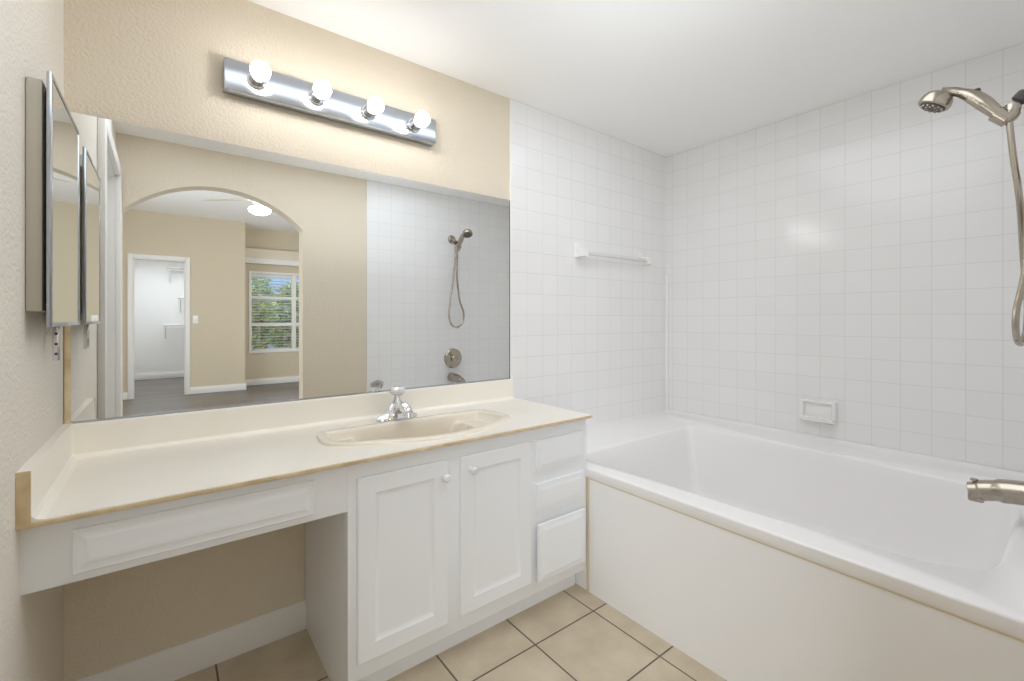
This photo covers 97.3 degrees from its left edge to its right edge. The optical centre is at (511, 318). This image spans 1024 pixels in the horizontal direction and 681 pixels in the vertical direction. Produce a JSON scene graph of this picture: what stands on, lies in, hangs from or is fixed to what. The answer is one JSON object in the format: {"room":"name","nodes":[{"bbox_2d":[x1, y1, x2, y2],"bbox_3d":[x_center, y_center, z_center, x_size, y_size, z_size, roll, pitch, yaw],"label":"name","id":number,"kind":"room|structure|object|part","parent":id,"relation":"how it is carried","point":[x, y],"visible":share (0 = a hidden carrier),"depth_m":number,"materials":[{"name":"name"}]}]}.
{"room":"bathroom","nodes":[
{"label":"bathroom","id":0,"kind":"room"},
{"bbox_2d":[0,0,63,680],"bbox_3d":[-0.803,0.021,0.557,0.131,2.280,1.785,0,0,-38],"label":"wall","id":1,"kind":"structure","parent":0,"point":[31,31],"depth_m":0.92,"materials":[{"name":"beige paint"}]},
{"bbox_2d":[25,71,79,360],"bbox_3d":[-1.114,-0.211,1.102,0.042,0.626,0.399,0,0,-38],"label":"medicine cabinet","id":2,"kind":"object","parent":1,"relation":"attached to","point":[52,135],"visible":1,"depth_m":0.97,"materials":[{"name":"silver mirror"}]},
{"bbox_3d":[-1.101,-0.253,1.112,0.009,0.542,0.399,0,0,-38],"label":"mirror door","id":3,"kind":"part","parent":2,"relation":"part of","materials":[{"name":"silver metal"}]},
{"bbox_3d":[-1.100,-0.253,1.113,0.003,0.524,0.374,0,0,-38],"label":"door glass","id":4,"kind":"part","parent":2,"relation":"part of","materials":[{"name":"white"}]},
{"bbox_2d":[64,0,508,680],"bbox_3d":[-0.157,0.021,2.266,3.243,2.280,0.131,0,0,-38],"label":"wall","id":5,"kind":"structure","parent":0,"point":[156,64],"depth_m":1.54,"materials":[{"name":"beige paint"}]},
{"bbox_2d":[77,600,305,680],"bbox_3d":[-1.033,1.110,1.496,0.652,0.101,0.018,0,0,-38],"label":"baseboard","id":6,"kind":"structure","parent":5,"relation":"attached to","point":[181,660],"depth_m":1.51,"materials":[{"name":"white paint"}]},
{"bbox_2d":[64,112,509,423],"bbox_3d":[-0.651,-0.148,1.795,1.617,0.906,0.011,0,0,-38],"label":"wall mirror","id":7,"kind":"object","parent":5,"relation":"attached to","point":[214,274],"visible":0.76,"depth_m":1.61,"materials":[{"name":"clear glass"}]},
{"bbox_2d":[72,379,514,458],"bbox_3d":[-0.639,0.354,1.786,1.630,0.099,0.039,0,0,-38],"label":"backsplash","id":8,"kind":"structure","parent":5,"relation":"attached to","point":[117,436],"depth_m":1.58,"materials":[{"name":"beige stone"}]},
{"bbox_2d":[223,57,435,145],"bbox_3d":[-0.628,-0.824,1.722,0.793,0.107,0.156,0,0,-38],"label":"vanity light bar","id":9,"kind":"object","parent":5,"relation":"attached to","point":[255,81],"visible":1,"depth_m":1.68,"materials":[{"name":"silver metal"}]},
{"bbox_2d":[247,60,270,89],"bbox_3d":[-0.852,-0.824,1.521,0.061,0.061,0.112,0,0,-38],"label":"bulb","id":10,"kind":"object","parent":9,"relation":"attached to","point":[258,73],"depth_m":1.51,"materials":[{"name":"white glass"}]},
{"bbox_2d":[308,80,331,105],"bbox_3d":[-0.697,-0.824,1.641,0.061,0.061,0.112,0,0,-38],"label":"bulb","id":11,"kind":"object","parent":9,"relation":"attached to","point":[319,93],"depth_m":1.63,"materials":[{"name":"white glass"}]},
{"bbox_2d":[361,96,383,119],"bbox_3d":[-0.541,-0.824,1.761,0.061,0.061,0.112,0,0,-38],"label":"bulb","id":12,"kind":"object","parent":9,"relation":"attached to","point":[371,109],"depth_m":1.76,"materials":[{"name":"white glass"}]},
{"bbox_2d":[407,111,429,132],"bbox_3d":[-0.385,-0.824,1.881,0.061,0.061,0.112,0,0,-38],"label":"bulb","id":13,"kind":"object","parent":9,"relation":"attached to","point":[416,123],"depth_m":1.89,"materials":[{"name":"white glass"}]},
{"bbox_2d":[509,98,511,378],"bbox_3d":[-0.007,-0.236,2.292,0.012,1.767,0.010,0,0,-38],"label":"trim","id":14,"kind":"structure","parent":5,"relation":"attached to","point":[510,99],"depth_m":2.29,"materials":[{"name":"white ceramic"}]},
{"bbox_2d":[512,99,665,426],"bbox_3d":[0.531,-0.236,2.709,1.351,1.767,0.008,0,0,-38],"label":"wall","id":15,"kind":"structure","parent":5,"relation":"attached to","point":[588,333],"depth_m":2.62,"materials":[{"name":"white tile"}]},
{"bbox_2d":[574,242,651,265],"bbox_3d":[0.629,-0.391,2.737,0.654,0.088,0.068,0,0,-38],"label":"towel bar","id":16,"kind":"object","parent":15,"relation":"attached to","point":[579,252],"visible":1,"depth_m":2.66,"materials":[{"name":"white ceramic"}]},
{"bbox_3d":[0.398,-0.373,2.554,0.037,0.044,0.060,0,0,-38],"label":"post","id":17,"kind":"part","parent":16,"relation":"part of","materials":[{"name":"white ceramic"}]},
{"bbox_3d":[0.870,-0.373,2.918,0.037,0.044,0.060,0,0,-38],"label":"post","id":18,"kind":"part","parent":16,"relation":"part of","materials":[{"name":"white ceramic"}]},
{"bbox_2d":[174,583,726,680],"bbox_3d":[0.388,1.216,1.560,3.243,0.110,1.916,0,0,-38],"label":"floor","id":19,"kind":"structure","parent":0,"point":[572,634],"depth_m":1.55,"materials":[{"name":"beige tile"}]},
{"bbox_2d":[305,419,585,680],"bbox_3d":[-0.218,0.790,1.792,1.002,0.741,0.540,0,0,-38],"label":"vanity cabinet","id":20,"kind":"object","parent":19,"relation":"on","point":[432,550],"visible":0.94,"depth_m":1.52,"materials":[{"name":"white paint"}]},
{"bbox_2d":[20,466,347,595],"bbox_3d":[-0.737,0.490,1.111,0.654,0.140,0.040,0,0,-38],"label":"apron","id":21,"kind":"object","parent":20,"relation":"attached to","point":[57,554],"visible":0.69,"depth_m":1.05,"materials":[{"name":"white paint"}]},
{"bbox_3d":[-0.736,0.493,1.097,0.482,0.094,0.016,0,0,-38],"label":"drawer","id":22,"kind":"part","parent":21,"relation":"part of","materials":[{"name":"white paint"}]},
{"bbox_2d":[15,379,592,530],"bbox_3d":[-0.479,0.447,1.596,1.651,0.291,0.536,0,0,-38],"label":"countertop","id":23,"kind":"structure","parent":20,"relation":"on","point":[87,469],"depth_m":1.40,"materials":[{"name":"beige stone"}]},
{"bbox_2d":[376,385,417,422],"bbox_3d":[-0.457,0.336,1.779,0.149,0.135,0.156,0,0,-4],"label":"faucet","id":24,"kind":"object","parent":23,"relation":"on","point":[398,409],"visible":1,"depth_m":1.77,"materials":[{"name":"silver metal"}]},
{"bbox_3d":[-0.459,0.321,1.803,0.041,0.037,0.041,0,0,-38],"label":"stem","id":25,"kind":"part","parent":24,"relation":"part of","materials":[{"name":"silver metal"}]},
{"bbox_3d":[-0.459,0.288,1.803,0.061,0.034,0.061,0,0,-38],"label":"acrylic knob","id":26,"kind":"part","parent":24,"relation":"part of","materials":[{"name":"white"}]},
{"bbox_3d":[-0.425,0.352,1.759,0.044,0.058,0.122,0,0,-38],"label":"spout","id":27,"kind":"part","parent":24,"relation":"part of","materials":[{"name":"silver metal"}]},
{"bbox_2d":[317,410,510,446],"bbox_3d":[-0.314,0.493,1.653,0.722,0.199,0.331,0,0,-38],"label":"sink basin","id":28,"kind":"object","parent":23,"relation":"in","point":[416,431],"depth_m":1.69,"materials":[{"name":"beige ceramic"}]},
{"bbox_3d":[-0.334,0.740,1.408,0.300,0.545,0.015,0,0,-38],"label":"door","id":29,"kind":"part","parent":20,"relation":"part of","materials":[{"name":"white paint"}]},
{"bbox_3d":[-0.214,0.519,1.472,0.027,0.027,0.029,0,0,-38],"label":"knob","id":30,"kind":"part","parent":20,"relation":"part of","materials":[{"name":"white plastic"}]},
{"bbox_3d":[-0.130,0.517,1.537,0.027,0.027,0.029,0,0,-38],"label":"knob","id":31,"kind":"part","parent":20,"relation":"part of","materials":[{"name":"white plastic"}]},
{"bbox_3d":[-0.053,0.739,1.624,0.312,0.541,0.015,0,0,-38],"label":"door","id":32,"kind":"part","parent":20,"relation":"part of","materials":[{"name":"white paint"}]},
{"bbox_3d":[0.197,0.696,1.816,0.262,0.112,0.016,0,0,-38],"label":"drawer","id":33,"kind":"part","parent":20,"relation":"part of","materials":[{"name":"white paint"}]},
{"bbox_3d":[0.197,0.530,1.817,0.263,0.120,0.016,0,0,-38],"label":"drawer","id":34,"kind":"part","parent":20,"relation":"part of","materials":[{"name":"white paint"}]},
{"bbox_3d":[0.204,0.903,1.808,0.260,0.220,0.016,0,0,-38],"label":"drawer","id":35,"kind":"part","parent":20,"relation":"part of","materials":[{"name":"white paint"}]},
{"bbox_2d":[575,409,1023,680],"bbox_3d":[1.082,0.891,2.012,1.324,0.539,1.780,0,0,-38],"label":"bathtub","id":36,"kind":"object","parent":19,"relation":"on","point":[755,552],"visible":0.86,"depth_m":1.58,"materials":[{"name":"white plastic"}]},
{"bbox_2d":[248,0,1023,156],"bbox_3d":[0.388,-1.164,1.560,3.243,0.088,1.916,0,0,-38],"label":"ceiling","id":37,"kind":"structure","parent":0,"point":[666,78],"depth_m":1.85,"materials":[{"name":"white paint"}]},
{"bbox_2d":[666,42,1023,472],"bbox_3d":[1.660,0.021,2.458,0.131,2.280,1.785,0,0,-38],"label":"wall","id":38,"kind":"structure","parent":0,"point":[860,253],"depth_m":2.24,"materials":[{"name":"white tile"}]},
{"bbox_2d":[665,274,668,409],"bbox_3d":[1.066,0.163,3.106,0.018,0.936,0.019,0,0,-38],"label":"trim","id":39,"kind":"structure","parent":38,"relation":"attached to","point":[666,275],"depth_m":3.10,"materials":[{"name":"white ceramic"}]},
{"bbox_2d":[798,398,836,424],"bbox_3d":[1.605,0.489,2.372,0.061,0.116,0.162,0,0,-38],"label":"soap dish","id":40,"kind":"object","parent":38,"relation":"attached to","point":[811,410],"visible":1,"depth_m":2.37,"materials":[{"name":"white ceramic"}]},
{"bbox_2d":[798,415,834,424],"bbox_3d":[1.600,0.530,2.369,0.050,0.033,0.158,0,0,-38],"label":"tray","id":41,"kind":"object","parent":40,"relation":"on","point":[824,419],"depth_m":2.35,"materials":[{"name":"white ceramic"}]},
{"bbox_3d":[0.880,-0.207,0.653,4.818,2.736,0.121,0,0,-38],"label":"wall","id":42,"kind":"structure","parent":0,"visible":0},
{"bbox_2d":[918,87,1023,345],"bbox_3d":[1.511,-0.345,1.433,0.174,0.860,0.330,0,0,-38],"label":"shower","id":43,"kind":"object","parent":42,"relation":"attached to","point":[936,101],"visible":1,"depth_m":1.39,"materials":[{"name":"silver metal"}]},
{"bbox_3d":[1.490,-0.690,1.450,0.043,0.169,0.161,0,0,-38],"label":"handle","id":44,"kind":"part","parent":43,"relation":"part of","materials":[{"name":"silver metal"}]},
{"bbox_2d":[966,478,1023,505],"bbox_3d":[1.545,0.539,1.385,0.079,0.095,0.212,0,0,-38],"label":"tub spout","id":45,"kind":"object","parent":42,"relation":"attached to","point":[1006,491],"visible":1,"depth_m":1.40,"materials":[{"name":"silver metal"}]},
{"bbox_2d":[968,493,984,502],"bbox_3d":[1.495,0.570,1.451,0.037,0.033,0.037,0,0,-38],"label":"outlet","id":46,"kind":"object","parent":45,"relation":"attached to","point":[976,497],"depth_m":1.43,"materials":[{"name":"silver metal"}]}
]}

